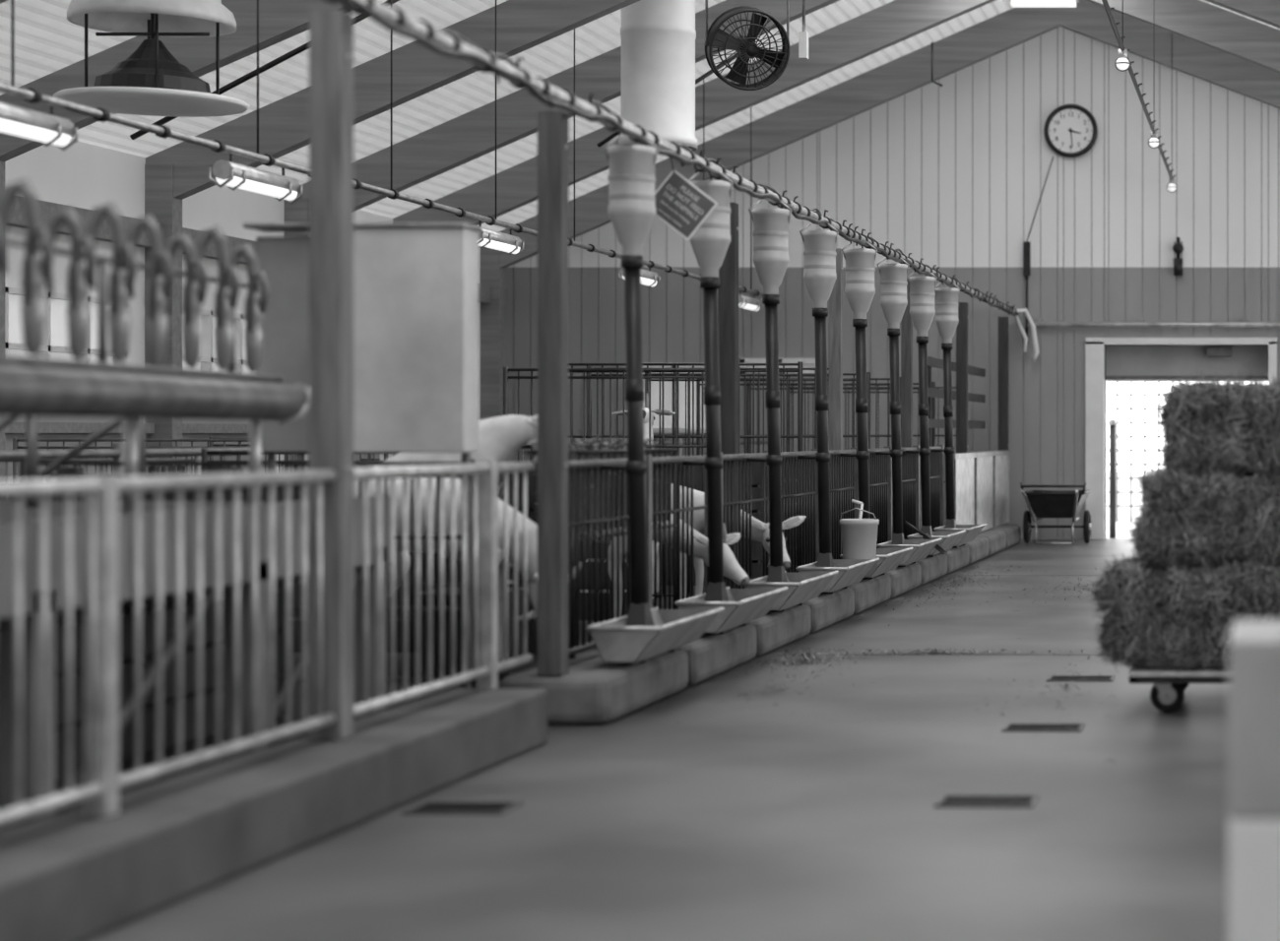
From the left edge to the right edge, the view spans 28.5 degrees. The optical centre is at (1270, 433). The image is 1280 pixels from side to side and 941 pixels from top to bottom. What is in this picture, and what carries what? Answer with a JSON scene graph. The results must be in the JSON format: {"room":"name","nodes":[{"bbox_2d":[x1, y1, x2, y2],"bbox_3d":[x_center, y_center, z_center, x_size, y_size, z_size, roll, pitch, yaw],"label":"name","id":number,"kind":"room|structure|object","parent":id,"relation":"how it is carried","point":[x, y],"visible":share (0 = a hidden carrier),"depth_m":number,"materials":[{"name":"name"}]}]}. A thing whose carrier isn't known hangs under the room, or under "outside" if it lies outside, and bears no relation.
{"room":"farm building","nodes":[
{"label":"farm building","id":0,"kind":"room"},
{"bbox_2d":[0,238,309,513],"bbox_3d":[-3.664,-0.153,7.675,0.472,0.835,2.963,0,0,0],"label":"rail","id":1,"kind":"object","parent":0,"point":[30,386],"depth_m":7.59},
{"bbox_2d":[0,179,54,355],"bbox_3d":[-3.571,-0.479,6.790,0.165,0.507,0.077,0,0,0],"label":"cluster","id":2,"kind":"object","parent":1,"relation":"hanging from","point":[35,269],"depth_m":6.77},
{"bbox_2d":[42,207,97,358],"bbox_3d":[-3.601,-0.452,7.106,0.165,0.455,0.077,0,0,0],"label":"cluster","id":3,"kind":"object","parent":1,"relation":"hanging from","point":[80,277],"depth_m":7.09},
{"bbox_2d":[84,201,137,361],"bbox_3d":[-3.632,-0.476,7.423,0.165,0.502,0.077,0,0,0],"label":"cluster","id":4,"kind":"object","parent":1,"relation":"hanging from","point":[120,283],"depth_m":7.41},
{"bbox_2d":[124,214,175,364],"bbox_3d":[-3.662,-0.471,7.739,0.165,0.491,0.077,0,0,0],"label":"cluster","id":5,"kind":"object","parent":1,"relation":"hanging from","point":[159,289],"depth_m":7.72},
{"bbox_2d":[161,233,209,367],"bbox_3d":[-3.693,-0.454,8.056,0.165,0.458,0.077,0,0,0],"label":"cluster","id":6,"kind":"object","parent":1,"relation":"hanging from","point":[193,295],"depth_m":8.04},
{"bbox_2d":[194,225,241,370],"bbox_3d":[-3.723,-0.482,8.372,0.165,0.513,0.077,0,0,0],"label":"cluster","id":7,"kind":"object","parent":1,"relation":"hanging from","point":[225,300],"depth_m":8.36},
{"bbox_2d":[228,243,269,372],"bbox_3d":[-3.754,-0.462,8.688,0.165,0.473,0.077,0,0,0],"label":"cluster","id":8,"kind":"object","parent":1,"relation":"hanging from","point":[255,305],"depth_m":8.67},
{"bbox_2d":[4,139,479,481],"bbox_3d":[-9.200,-0.489,13.025,0.200,3.479,30.050,0,0,0],"label":"wall","id":9,"kind":"structure","parent":0,"point":[83,175],"depth_m":18.66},
{"bbox_2d":[4,286,127,364],"bbox_3d":[-9.145,-0.625,17.850,0.150,0.850,1.800,0,0,0],"label":"window","id":10,"kind":"structure","parent":9,"relation":"in","point":[55,340],"depth_m":17.75,"materials":[{"name":"glass"}]},
{"bbox_2d":[182,309,255,374],"bbox_3d":[-9.145,-0.625,20.550,0.150,0.850,1.800,0,0,0],"label":"window","id":11,"kind":"structure","parent":9,"relation":"in","point":[207,361],"depth_m":20.26,"materials":[{"name":"glass"}]},
{"bbox_2d":[4,195,507,433],"bbox_3d":[-9.040,-0.850,12.900,0.120,1.700,29.800,0,0,0],"label":"trim","id":12,"kind":"structure","parent":9,"relation":"attached to","point":[17,218],"depth_m":18.23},
{"bbox_2d":[0,0,1279,231],"bbox_3d":[-2.450,-3.605,12.950,14.100,3.101,30.300,0,0,0],"label":"ceiling","id":13,"kind":"structure","parent":0,"point":[45,42],"depth_m":20.99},
{"bbox_2d":[52,0,250,117],"bbox_3d":[-7.140,-2.670,15.100,1.140,1.160,1.140,0,0,0],"label":"chimney","id":14,"kind":"object","parent":13,"relation":"attached to","point":[151,81],"visible":0.99,"depth_m":14.95,"materials":[{"name":"white metal"}]},
{"bbox_2d":[0,0,763,296],"bbox_3d":[-5.800,-2.600,16.850,0.068,2.108,21.700,0,0,0],"label":"pipe","id":15,"kind":"object","parent":13,"relation":"hanging from","point":[32,96],"visible":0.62,"depth_m":13.67,"materials":[{"name":"metal"}]},
{"bbox_2d":[0,101,77,150],"bbox_3d":[-5.800,-1.458,10.888,0.138,0.201,0.954,0,0,0],"label":"lamp","id":16,"kind":"object","parent":15,"relation":"hanging from","point":[44,128],"visible":1,"depth_m":11.05,"materials":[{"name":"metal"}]},
{"bbox_2d":[207,153,303,203],"bbox_3d":[-5.800,-1.458,13.528,0.138,0.201,0.954,0,0,0],"label":"lamp","id":17,"kind":"object","parent":15,"relation":"hanging from","point":[233,175],"visible":1,"depth_m":13.41,"materials":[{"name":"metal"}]},
{"bbox_2d":[618,0,697,151],"bbox_3d":[-5.180,-3.255,20.000,0.650,1.690,0.650,0,0,0],"label":"ventilation duct","id":18,"kind":"object","parent":13,"relation":"attached to","point":[658,37],"visible":0.82,"depth_m":19.74,"materials":[{"name":"white paint"}]},
{"bbox_2d":[704,0,790,90],"bbox_3d":[-3.981,-3.594,18.001,0.647,1.964,0.344,0,0,-26],"label":"fan","id":19,"kind":"object","parent":13,"relation":"hanging from","point":[746,47],"visible":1,"depth_m":17.95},
{"bbox_2d":[1101,0,1177,192],"bbox_3d":[-1.130,-3.696,16.800,0.122,1.853,21.600,0,0,0],"label":"string lights","id":20,"kind":"object","parent":13,"relation":"attached to","point":[1122,63],"visible":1,"depth_m":20.53,"materials":[{"name":"glass"}]},
{"bbox_2d":[85,538,1228,940],"bbox_3d":[-2.450,1.325,13.050,13.700,0.150,30.100,0,0,0],"label":"floor","id":21,"kind":"structure","parent":0,"point":[820,821],"depth_m":7.59,"materials":[{"name":"concrete"}]},
{"bbox_2d":[0,0,350,481],"bbox_3d":[-2.450,-1.939,16.500,13.300,6.378,0.180,0,0,0],"label":"rafter","id":22,"kind":"object","parent":21,"relation":"on","point":[280,21],"visible":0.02,"depth_m":16.42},
{"bbox_2d":[129,0,943,147],"bbox_3d":[-5.629,-3.042,20.441,1.929,2.015,9.110,0,0,17],"label":"brace","id":23,"kind":"object","parent":22,"relation":"attached to","point":[357,19],"visible":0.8,"depth_m":16.39,"materials":[{"name":"metal"}]},
{"bbox_2d":[0,688,547,940],"bbox_3d":[-3.090,1.137,6.550,0.380,0.225,5.900,0,0,0],"label":"concrete curb","id":24,"kind":"structure","parent":21,"relation":"on","point":[69,875],"depth_m":6.77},
{"bbox_2d":[0,468,336,826],"bbox_3d":[-3.130,0.567,6.420,0.060,0.913,2.900,0,0,0],"label":"fence","id":25,"kind":"object","parent":24,"relation":"on","point":[102,781],"visible":1,"depth_m":6.51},
{"bbox_2d":[309,10,353,740],"bbox_3d":[-3.146,-0.193,7.930,0.118,2.434,0.110,0,0,0],"label":"support post","id":26,"kind":"object","parent":24,"relation":"on","point":[331,32],"visible":1,"depth_m":7.88,"materials":[{"name":"grey metal"}]},
{"bbox_2d":[353,460,534,716],"bbox_3d":[-3.130,0.567,8.985,0.060,0.913,1.990,0,0,0],"label":"fence","id":27,"kind":"object","parent":24,"relation":"on","point":[486,667],"visible":0.97,"depth_m":9.05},
{"bbox_2d":[144,0,639,466],"bbox_3d":[-2.450,-1.939,19.200,13.300,6.378,0.180,0,0,0],"label":"rafter","id":28,"kind":"object","parent":21,"relation":"on","point":[177,172],"visible":0.59,"depth_m":19.12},
{"bbox_2d":[56,585,745,814],"bbox_3d":[-6.180,1.190,15.375,5.740,0.120,24.750,0,0,0],"label":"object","id":29,"kind":"object","parent":21,"relation":"on","point":[148,759],"visible":0.02,"depth_m":9.30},
{"bbox_2d":[38,467,249,647],"bbox_3d":[-4.925,0.640,10.340,0.950,0.980,0.120,0,0,0],"label":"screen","id":30,"kind":"object","parent":29,"relation":"on","point":[188,494],"visible":0.07,"depth_m":10.28,"materials":[{"name":"black metal"}]},
{"bbox_2d":[0,496,389,831],"bbox_3d":[-4.400,0.690,7.300,1.800,0.880,4.200,0,0,0],"label":"partition","id":31,"kind":"object","parent":29,"relation":"on","point":[31,517],"visible":0.53,"depth_m":7.97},
{"bbox_2d":[0,415,145,508],"bbox_3d":[-4.645,0.068,7.450,0.529,0.395,3.700,0,0,0],"label":"rail","id":32,"kind":"object","parent":31,"relation":"on","point":[32,422],"visible":0.39,"depth_m":9.18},
{"bbox_2d":[19,458,474,688],"bbox_3d":[-4.350,0.620,10.050,1.936,1.020,0.036,0,0,0],"label":"divider","id":33,"kind":"object","parent":29,"relation":"on","point":[75,475],"visible":0.27,"depth_m":10.04,"materials":[{"name":"metal"}]},
{"bbox_2d":[183,463,537,659],"bbox_3d":[-4.500,0.640,11.790,1.800,0.980,0.120,0,0,0],"label":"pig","id":34,"kind":"object","parent":29,"relation":"on","point":[532,478],"visible":0.02,"depth_m":11.73,"materials":[{"name":"black metal"}]},
{"bbox_2d":[243,222,482,688],"bbox_3d":[-3.700,0.140,9.650,0.900,1.980,0.220,0,0,0],"label":"tall cabinet","id":35,"kind":"object","parent":29,"relation":"on","point":[416,285],"visible":0.56,"depth_m":9.56,"materials":[{"name":"silver metal"}]},
{"bbox_2d":[0,438,767,620],"bbox_3d":[-5.650,0.590,16.000,0.060,1.080,22.060,0,0,0],"label":"rail","id":36,"kind":"object","parent":29,"relation":"on","point":[116,453],"visible":0.07,"depth_m":11.58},
{"bbox_2d":[372,414,537,598],"bbox_3d":[-3.869,0.491,11.287,1.095,1.279,0.423,0,0,0],"label":"goat","id":37,"kind":"object","parent":29,"relation":"on","point":[500,438],"visible":0.06,"depth_m":11.19},
{"bbox_2d":[354,477,581,679],"bbox_3d":[-3.703,0.656,10.770,1.152,0.948,0.499,0,0,0],"label":"pig","id":38,"kind":"object","parent":29,"relation":"on","point":[532,528],"visible":0.09,"depth_m":10.65},
{"bbox_2d":[413,586,529,675],"bbox_3d":[-3.800,0.940,11.260,0.400,0.380,0.520,0,0,0],"label":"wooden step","id":39,"kind":"structure","parent":29,"relation":"on","point":[447,591],"depth_m":11.02,"materials":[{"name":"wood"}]},
{"bbox_2d":[360,458,627,621],"bbox_3d":[-4.500,0.640,13.790,1.800,0.980,0.120,0,0,0],"label":"screen","id":40,"kind":"object","parent":29,"relation":"on","point":[509,474],"visible":0.04,"depth_m":13.73,"materials":[{"name":"black metal"}]},
{"bbox_2d":[503,366,740,596],"bbox_3d":[-4.200,0.350,15.300,1.536,1.560,0.036,0,0,0],"label":"divider","id":41,"kind":"object","parent":29,"relation":"on","point":[506,369],"visible":0.3,"depth_m":15.29,"materials":[{"name":"black metal"}]},
{"bbox_2d":[508,513,750,619],"bbox_3d":[-3.555,0.703,13.077,1.480,0.854,0.419,0,0,13],"label":"goat","id":42,"kind":"object","parent":29,"relation":"on","point":[733,570],"visible":0.23,"depth_m":12.95},
{"bbox_2d":[529,454,762,585],"bbox_3d":[-4.500,0.640,16.940,1.800,0.980,0.120,0,0,0],"label":"screen","id":43,"kind":"object","parent":29,"relation":"on","point":[756,467],"visible":0.02,"depth_m":16.88,"materials":[{"name":"black metal"}]},
{"bbox_2d":[569,361,802,566],"bbox_3d":[-4.360,0.305,17.200,1.916,1.650,0.036,0,0,0],"label":"divider","id":44,"kind":"object","parent":29,"relation":"on","point":[800,363],"visible":0.24,"depth_m":17.19,"materials":[{"name":"metal"}]},
{"bbox_2d":[579,483,806,600],"bbox_3d":[-3.573,0.703,14.534,1.443,0.854,0.377,0,0,15],"label":"goat","id":45,"kind":"object","parent":29,"relation":"on","point":[759,530],"visible":0.18,"depth_m":14.42},
{"bbox_2d":[587,366,829,563],"bbox_3d":[-4.360,0.305,18.400,1.916,1.650,0.036,0,0,0],"label":"divider","id":46,"kind":"object","parent":29,"relation":"on","point":[589,373],"visible":0.09,"depth_m":18.39,"materials":[{"name":"metal"}]},
{"bbox_2d":[696,377,900,455],"bbox_3d":[-4.360,0.305,21.900,1.916,1.650,0.036,0,0,0],"label":"divider","id":47,"kind":"object","parent":29,"relation":"on","point":[875,379],"visible":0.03,"depth_m":21.89,"materials":[{"name":"metal"}]},
{"bbox_2d":[746,382,935,453],"bbox_3d":[-4.360,0.305,24.000,1.916,1.650,0.036,0,0,0],"label":"divider","id":48,"kind":"object","parent":29,"relation":"on","point":[932,383],"visible":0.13,"depth_m":24.00,"materials":[{"name":"metal"}]},
{"bbox_2d":[401,801,523,815],"bbox_3d":[-2.680,1.246,7.850,0.330,0.008,0.220,0,0,0],"label":"floor drain","id":49,"kind":"object","parent":21,"relation":"on","point":[427,807],"visible":1,"depth_m":7.84,"materials":[{"name":"black metal"}]},
{"bbox_2d":[499,647,688,724],"bbox_3d":[-3.060,1.145,10.785,0.480,0.210,1.430,0,0,0],"label":"concrete curb","id":50,"kind":"object","parent":21,"relation":"on","point":[594,691],"visible":0.81,"depth_m":10.22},
{"bbox_2d":[537,110,569,676],"bbox_3d":[-3.076,-0.171,10.150,0.113,2.419,0.105,0,0,0],"label":"fence post","id":51,"kind":"object","parent":50,"relation":"on","point":[552,125],"visible":1,"depth_m":10.10,"materials":[{"name":"grey metal"}]},
{"bbox_2d":[519,429,678,658],"bbox_3d":[-3.316,0.511,11.853,0.357,1.059,1.942,0,0,0],"label":"rack","id":52,"kind":"object","parent":50,"relation":"on","point":[610,452],"visible":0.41,"depth_m":11.48,"materials":[{"name":"metal"}]},
{"bbox_2d":[569,454,645,655],"bbox_3d":[-3.130,0.574,10.992,0.060,0.928,1.495,0,0,0],"label":"fence","id":53,"kind":"object","parent":50,"relation":"on","point":[583,464],"visible":0.53,"depth_m":10.96,"materials":[{"name":"metal"}]},
{"bbox_2d":[586,606,724,663],"bbox_3d":[-2.838,0.945,10.976,0.339,0.191,1.169,0,0,0],"label":"trough","id":54,"kind":"object","parent":50,"relation":"on","point":[615,642],"visible":1,"depth_m":10.51,"materials":[{"name":"metal"}]},
{"bbox_2d":[601,135,659,626],"bbox_3d":[-2.977,-0.233,11.000,0.266,2.305,0.224,0,0,0],"label":"dispenser","id":55,"kind":"object","parent":54,"relation":"on","point":[631,178],"visible":1,"depth_m":10.96,"materials":[{"name":"plastic"}]},
{"bbox_2d":[679,622,757,687],"bbox_3d":[-3.060,1.145,12.315,0.480,0.210,1.430,0,0,0],"label":"concrete curb","id":56,"kind":"object","parent":21,"relation":"on","point":[712,655],"visible":0.48,"depth_m":12.14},
{"bbox_2d":[645,452,708,609],"bbox_3d":[-3.130,0.574,12.530,0.060,0.928,1.480,0,0,0],"label":"gate","id":57,"kind":"object","parent":56,"relation":"on","point":[651,461],"visible":0.49,"depth_m":12.31,"materials":[{"name":"metal"}]},
{"bbox_2d":[674,586,788,634],"bbox_3d":[-2.838,0.945,12.505,0.339,0.191,1.169,0,0,0],"label":"trough","id":58,"kind":"object","parent":56,"relation":"on","point":[743,606],"visible":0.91,"depth_m":12.29,"materials":[{"name":"metal"}]},
{"bbox_2d":[683,172,733,601],"bbox_3d":[-2.977,-0.233,12.530,0.266,2.305,0.224,0,0,0],"label":"dispenser","id":59,"kind":"object","parent":58,"relation":"on","point":[710,243],"visible":0.8,"depth_m":12.49,"materials":[{"name":"plastic"}]},
{"bbox_2d":[748,602,811,657],"bbox_3d":[-3.060,1.145,13.845,0.480,0.210,1.430,0,0,0],"label":"concrete curb","id":60,"kind":"object","parent":21,"relation":"on","point":[775,630],"visible":0.44,"depth_m":13.68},
{"bbox_2d":[717,202,738,588],"bbox_3d":[-3.176,-0.155,13.870,0.108,2.389,0.100,0,0,0],"label":"fence post","id":61,"kind":"object","parent":60,"relation":"on","point":[728,292],"visible":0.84,"depth_m":13.82,"materials":[{"name":"grey metal"}]},
{"bbox_2d":[720,450,769,588],"bbox_3d":[-3.130,0.574,14.060,0.060,0.928,1.480,0,0,0],"label":"gate","id":62,"kind":"object","parent":61,"relation":"attached to","point":[740,457],"visible":0.43,"depth_m":14.03,"materials":[{"name":"metal"}]},
{"bbox_2d":[744,571,838,611],"bbox_3d":[-2.838,0.945,14.036,0.339,0.191,1.169,0,0,0],"label":"trough","id":63,"kind":"object","parent":60,"relation":"on","point":[802,587],"visible":0.74,"depth_m":13.83,"materials":[{"name":"metal"}]},
{"bbox_2d":[747,200,791,582],"bbox_3d":[-2.977,-0.233,14.060,0.266,2.305,0.224,0,0,0],"label":"dispenser","id":64,"kind":"object","parent":63,"relation":"on","point":[771,234],"visible":0.99,"depth_m":14.03,"materials":[{"name":"plastic"}]},
{"bbox_2d":[284,0,1279,470],"bbox_3d":[-2.450,-1.939,21.900,13.300,6.378,0.180,0,0,0],"label":"rafter","id":65,"kind":"object","parent":21,"relation":"on","point":[470,136],"visible":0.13,"depth_m":21.82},
{"bbox_2d":[804,586,854,634],"bbox_3d":[-3.060,1.145,15.375,0.480,0.210,1.430,0,0,0],"label":"concrete curb","id":66,"kind":"object","parent":21,"relation":"on","point":[827,609],"visible":0.38,"depth_m":15.22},
{"bbox_2d":[780,448,819,573],"bbox_3d":[-3.130,0.574,15.590,0.060,0.928,1.480,0,0,0],"label":"gate","id":67,"kind":"object","parent":66,"relation":"on","point":[791,469],"visible":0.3,"depth_m":15.66,"materials":[{"name":"metal"}]},
{"bbox_2d":[795,557,879,593],"bbox_3d":[-2.838,0.945,15.566,0.339,0.191,1.169,0,0,0],"label":"trough","id":68,"kind":"object","parent":66,"relation":"on","point":[851,571],"visible":0.78,"depth_m":15.33,"materials":[{"name":"metal"}]},
{"bbox_2d":[798,223,838,567],"bbox_3d":[-2.977,-0.233,15.590,0.266,2.305,0.224,0,0,0],"label":"dispenser","id":69,"kind":"object","parent":68,"relation":"on","point":[819,275],"visible":1,"depth_m":15.55,"materials":[{"name":"plastic"}]},
{"bbox_2d":[392,0,1279,455],"bbox_3d":[-2.450,-1.939,24.600,13.300,6.378,0.180,0,0,0],"label":"rafter","id":70,"kind":"object","parent":21,"relation":"on","point":[888,25],"visible":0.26,"depth_m":24.52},
{"bbox_2d":[847,573,891,615],"bbox_3d":[-3.060,1.145,16.905,0.480,0.210,1.430,0,0,0],"label":"concrete curb","id":71,"kind":"object","parent":21,"relation":"on","point":[868,593],"visible":0.35,"depth_m":16.74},
{"bbox_2d":[829,248,842,559],"bbox_3d":[-3.176,-0.155,17.300,0.098,2.389,0.090,0,0,0],"label":"fence post","id":72,"kind":"object","parent":71,"relation":"on","point":[836,296],"visible":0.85,"depth_m":17.25,"materials":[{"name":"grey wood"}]},
{"bbox_2d":[829,448,858,559],"bbox_3d":[-3.130,0.574,17.120,0.060,0.928,1.480,0,0,0],"label":"gate","id":73,"kind":"object","parent":72,"relation":"attached to","point":[850,475],"visible":0.38,"depth_m":17.28,"materials":[{"name":"metal"}]},
{"bbox_2d":[839,546,913,578],"bbox_3d":[-2.838,0.945,17.096,0.339,0.191,1.169,0,0,0],"label":"trough","id":74,"kind":"object","parent":71,"relation":"on","point":[890,559],"visible":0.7,"depth_m":17.02,"materials":[{"name":"metal"}]},
{"bbox_2d":[840,242,877,518],"bbox_3d":[-2.977,-0.233,17.120,0.266,2.305,0.224,0,0,0],"label":"dispenser","id":75,"kind":"object","parent":74,"relation":"on","point":[860,289],"visible":0.96,"depth_m":17.08,"materials":[{"name":"plastic"}]},
{"bbox_2d":[839,499,879,559],"bbox_3d":[-2.860,0.675,16.450,0.270,0.430,0.270,0,0,0],"label":"plastic bucket","id":76,"kind":"object","parent":74,"relation":"on","point":[859,536],"visible":0.83,"depth_m":16.35,"materials":[{"name":"plastic"}]},
{"bbox_2d":[479,0,1279,420],"bbox_3d":[-2.450,-1.939,27.300,13.300,6.378,0.180,0,0,0],"label":"rafter","id":77,"kind":"object","parent":21,"relation":"on","point":[1014,27],"visible":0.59,"depth_m":27.22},
{"bbox_2d":[886,562,921,599],"bbox_3d":[-3.060,1.145,18.435,0.480,0.210,1.430,0,0,0],"label":"concrete curb","id":78,"kind":"object","parent":21,"relation":"on","point":[903,579],"visible":0.39,"depth_m":18.28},
{"bbox_2d":[868,447,892,548],"bbox_3d":[-3.130,0.574,18.650,0.060,0.928,1.480,0,0,0],"label":"gate","id":79,"kind":"object","parent":78,"relation":"on","point":[879,466],"visible":0.42,"depth_m":19.00,"materials":[{"name":"metal"}]},
{"bbox_2d":[876,537,942,567],"bbox_3d":[-2.838,0.945,18.625,0.339,0.191,1.169,0,0,0],"label":"trough","id":80,"kind":"object","parent":78,"relation":"on","point":[922,548],"visible":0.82,"depth_m":18.37,"materials":[{"name":"metal"}]},
{"bbox_2d":[876,257,909,544],"bbox_3d":[-2.977,-0.233,18.650,0.266,2.305,0.224,0,0,0],"label":"dispenser","id":81,"kind":"object","parent":80,"relation":"on","point":[893,277],"visible":0.99,"depth_m":18.61,"materials":[{"name":"plastic"}]},
{"bbox_2d":[916,553,947,585],"bbox_3d":[-3.060,1.145,19.965,0.480,0.210,1.430,0,0,0],"label":"concrete curb","id":82,"kind":"object","parent":21,"relation":"on","point":[932,568],"visible":0.4,"depth_m":19.82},
{"bbox_2d":[900,279,912,447],"bbox_3d":[-3.176,-0.155,20.700,0.098,2.389,0.090,0,0,0],"label":"fence post","id":83,"kind":"object","parent":82,"relation":"on","point":[907,322],"visible":0.4,"depth_m":20.66,"materials":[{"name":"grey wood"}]},
{"bbox_2d":[892,446,919,539],"bbox_3d":[-3.130,0.574,20.180,0.060,0.928,1.480,0,0,0],"label":"gate","id":84,"kind":"object","parent":83,"relation":"attached to","point":[910,461],"visible":0.36,"depth_m":20.53,"materials":[{"name":"metal"}]},
{"bbox_2d":[906,529,965,557],"bbox_3d":[-2.838,0.945,20.155,0.339,0.191,1.169,0,0,0],"label":"trough","id":85,"kind":"object","parent":82,"relation":"on","point":[949,539],"visible":0.62,"depth_m":19.97,"materials":[{"name":"metal"}]},
{"bbox_2d":[905,271,937,535],"bbox_3d":[-2.977,-0.233,20.180,0.266,2.305,0.224,0,0,0],"label":"dispenser","id":86,"kind":"object","parent":85,"relation":"on","point":[922,288],"visible":0.99,"depth_m":20.14,"materials":[{"name":"plastic"}]},
{"bbox_2d":[945,544,969,575],"bbox_3d":[-3.060,1.145,21.495,0.480,0.210,1.430,0,0,0],"label":"concrete curb","id":87,"kind":"object","parent":21,"relation":"on","point":[957,558],"visible":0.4,"depth_m":21.38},
{"bbox_2d":[933,523,986,548],"bbox_3d":[-2.838,0.945,21.686,0.339,0.191,1.169,0,0,0],"label":"trough","id":88,"kind":"object","parent":87,"relation":"on","point":[972,531],"visible":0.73,"depth_m":21.44,"materials":[{"name":"metal"}]},
{"bbox_2d":[931,282,959,528],"bbox_3d":[-2.977,-0.233,21.710,0.266,2.305,0.224,0,0,0],"label":"dispenser","id":89,"kind":"object","parent":88,"relation":"on","point":[946,298],"visible":0.98,"depth_m":21.67,"materials":[{"name":"plastic"}]},
{"bbox_2d":[965,536,988,565],"bbox_3d":[-3.060,1.145,23.025,0.480,0.210,1.430,0,0,0],"label":"concrete curb","id":90,"kind":"object","parent":21,"relation":"on","point":[979,547],"visible":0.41,"depth_m":22.90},
{"bbox_2d":[944,450,1011,531],"bbox_3d":[-3.060,0.614,24.940,0.120,0.848,4.880,0,0,0],"label":"wall","id":91,"kind":"structure","parent":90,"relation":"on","point":[981,479],"depth_m":24.78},
{"bbox_2d":[976,530,1006,556],"bbox_3d":[-3.060,1.145,24.555,0.480,0.210,1.430,0,0,0],"label":"concrete curb","id":92,"kind":"object","parent":21,"relation":"on","point":[996,539],"visible":0.4,"depth_m":24.48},
{"bbox_2d":[956,302,967,452],"bbox_3d":[-3.176,-0.155,24.400,0.118,2.389,0.110,0,0,0],"label":"fence post","id":93,"kind":"object","parent":92,"relation":"on","point":[962,327],"visible":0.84,"depth_m":24.34,"materials":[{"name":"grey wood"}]},
{"bbox_2d":[998,317,1009,450],"bbox_3d":[-3.096,-0.155,27.450,0.118,2.389,0.110,0,0,0],"label":"fence post","id":94,"kind":"object","parent":21,"relation":"on","point":[1003,330],"visible":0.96,"depth_m":27.39,"materials":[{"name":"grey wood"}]},
{"bbox_2d":[1020,482,1090,544],"bbox_3d":[-2.410,0.897,26.527,0.760,0.701,1.464,0,0,0],"label":"cart","id":95,"kind":"object","parent":21,"relation":"on","point":[1044,504],"visible":1,"depth_m":26.35,"materials":[{"name":"metal"}]},
{"bbox_2d":[1129,662,1228,712],"bbox_3d":[-0.035,1.150,10.940,1.170,0.200,1.120,0,0,0],"label":"trolley","id":96,"kind":"object","parent":21,"relation":"on","point":[1167,694],"visible":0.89,"depth_m":10.44,"materials":[{"name":"metal"}]},
{"bbox_2d":[1084,553,1279,674],"bbox_3d":[-0.215,0.798,10.626,1.266,0.637,0.664,0,0,0],"label":"hay bale","id":97,"kind":"object","parent":96,"relation":"on","point":[1177,615],"visible":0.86,"depth_m":10.42},
{"bbox_2d":[1121,462,1279,571],"bbox_3d":[-0.067,0.376,10.633,1.208,0.564,0.638,0,0,0],"label":"hay bale","id":98,"kind":"object","parent":97,"relation":"on","point":[1190,518],"visible":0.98,"depth_m":10.42},
{"bbox_2d":[1151,370,1279,480],"bbox_3d":[0.029,-0.016,10.643,1.170,0.566,0.642,0,0,0],"label":"hay bale","id":99,"kind":"object","parent":98,"relation":"on","point":[1229,426],"visible":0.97,"depth_m":10.44},
{"bbox_2d":[1228,620,1279,940],"bbox_3d":[0.408,0.830,4.950,0.983,0.840,0.500,0,0,0],"label":"wall","id":100,"kind":"structure","parent":21,"relation":"on","point":[1253,645],"depth_m":4.70,"materials":[{"name":"white paint"}]},
{"bbox_2d":[504,26,1279,539],"bbox_3d":[-2.450,-1.940,27.925,13.300,6.380,0.250,0,0,0],"label":"wall","id":101,"kind":"structure","parent":0,"point":[953,175],"depth_m":27.80,"materials":[{"name":"metal"}]},
{"bbox_2d":[642,365,705,433],"bbox_3d":[-7.010,-0.410,27.835,0.880,0.820,0.130,0,0,0],"label":"window","id":102,"kind":"structure","parent":101,"relation":"in","point":[655,385],"depth_m":27.86,"materials":[{"name":"glass"}]},
{"bbox_2d":[325,0,1039,361],"bbox_3d":[-2.969,-1.166,16.135,0.318,0.654,23.270,0,0,1],"label":"pipe","id":103,"kind":"object","parent":101,"relation":"attached to","point":[445,42],"visible":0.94,"depth_m":10.53,"materials":[{"name":"grey metal"}]},
{"bbox_2d":[654,157,717,240],"bbox_3d":[-2.927,-1.169,11.729,0.362,0.424,0.049,0,0,-8],"label":"hanging sign","id":104,"kind":"object","parent":103,"relation":"hanging from","point":[679,204],"visible":1,"depth_m":11.75,"materials":[{"name":"metal"}]},
{"bbox_2d":[1043,104,1097,157],"bbox_3d":[-2.340,-3.550,27.745,0.630,0.630,0.090,0,0,0],"label":"wall clock","id":105,"kind":"object","parent":101,"relation":"attached to","point":[1069,130],"visible":1,"depth_m":27.74,"materials":[{"name":"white plastic"}]},
{"bbox_2d":[1085,337,1277,539],"bbox_3d":[-1.045,0.065,28.000,2.250,2.370,0.500,0,0,0],"label":"door frame","id":106,"kind":"structure","parent":101,"relation":"in","point":[1122,362],"depth_m":27.94,"materials":[{"name":"white paint"}]},
{"label":"outside","id":107,"kind":"structure","parent":0,"visible":0},
{"bbox_2d":[1105,470,1155,538],"bbox_3d":[0.000,1.365,54.050,60.000,0.170,51.900,0,0,0],"label":"ground","id":108,"kind":"structure","parent":107,"point":[1121,526],"depth_m":43.57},
{"bbox_2d":[1106,380,1268,521],"bbox_3d":[-0.008,0.057,34.000,12.016,2.446,0.036,0,0,0],"label":"fence","id":109,"kind":"object","parent":108,"relation":"on","point":[1130,422],"visible":0.02,"depth_m":33.98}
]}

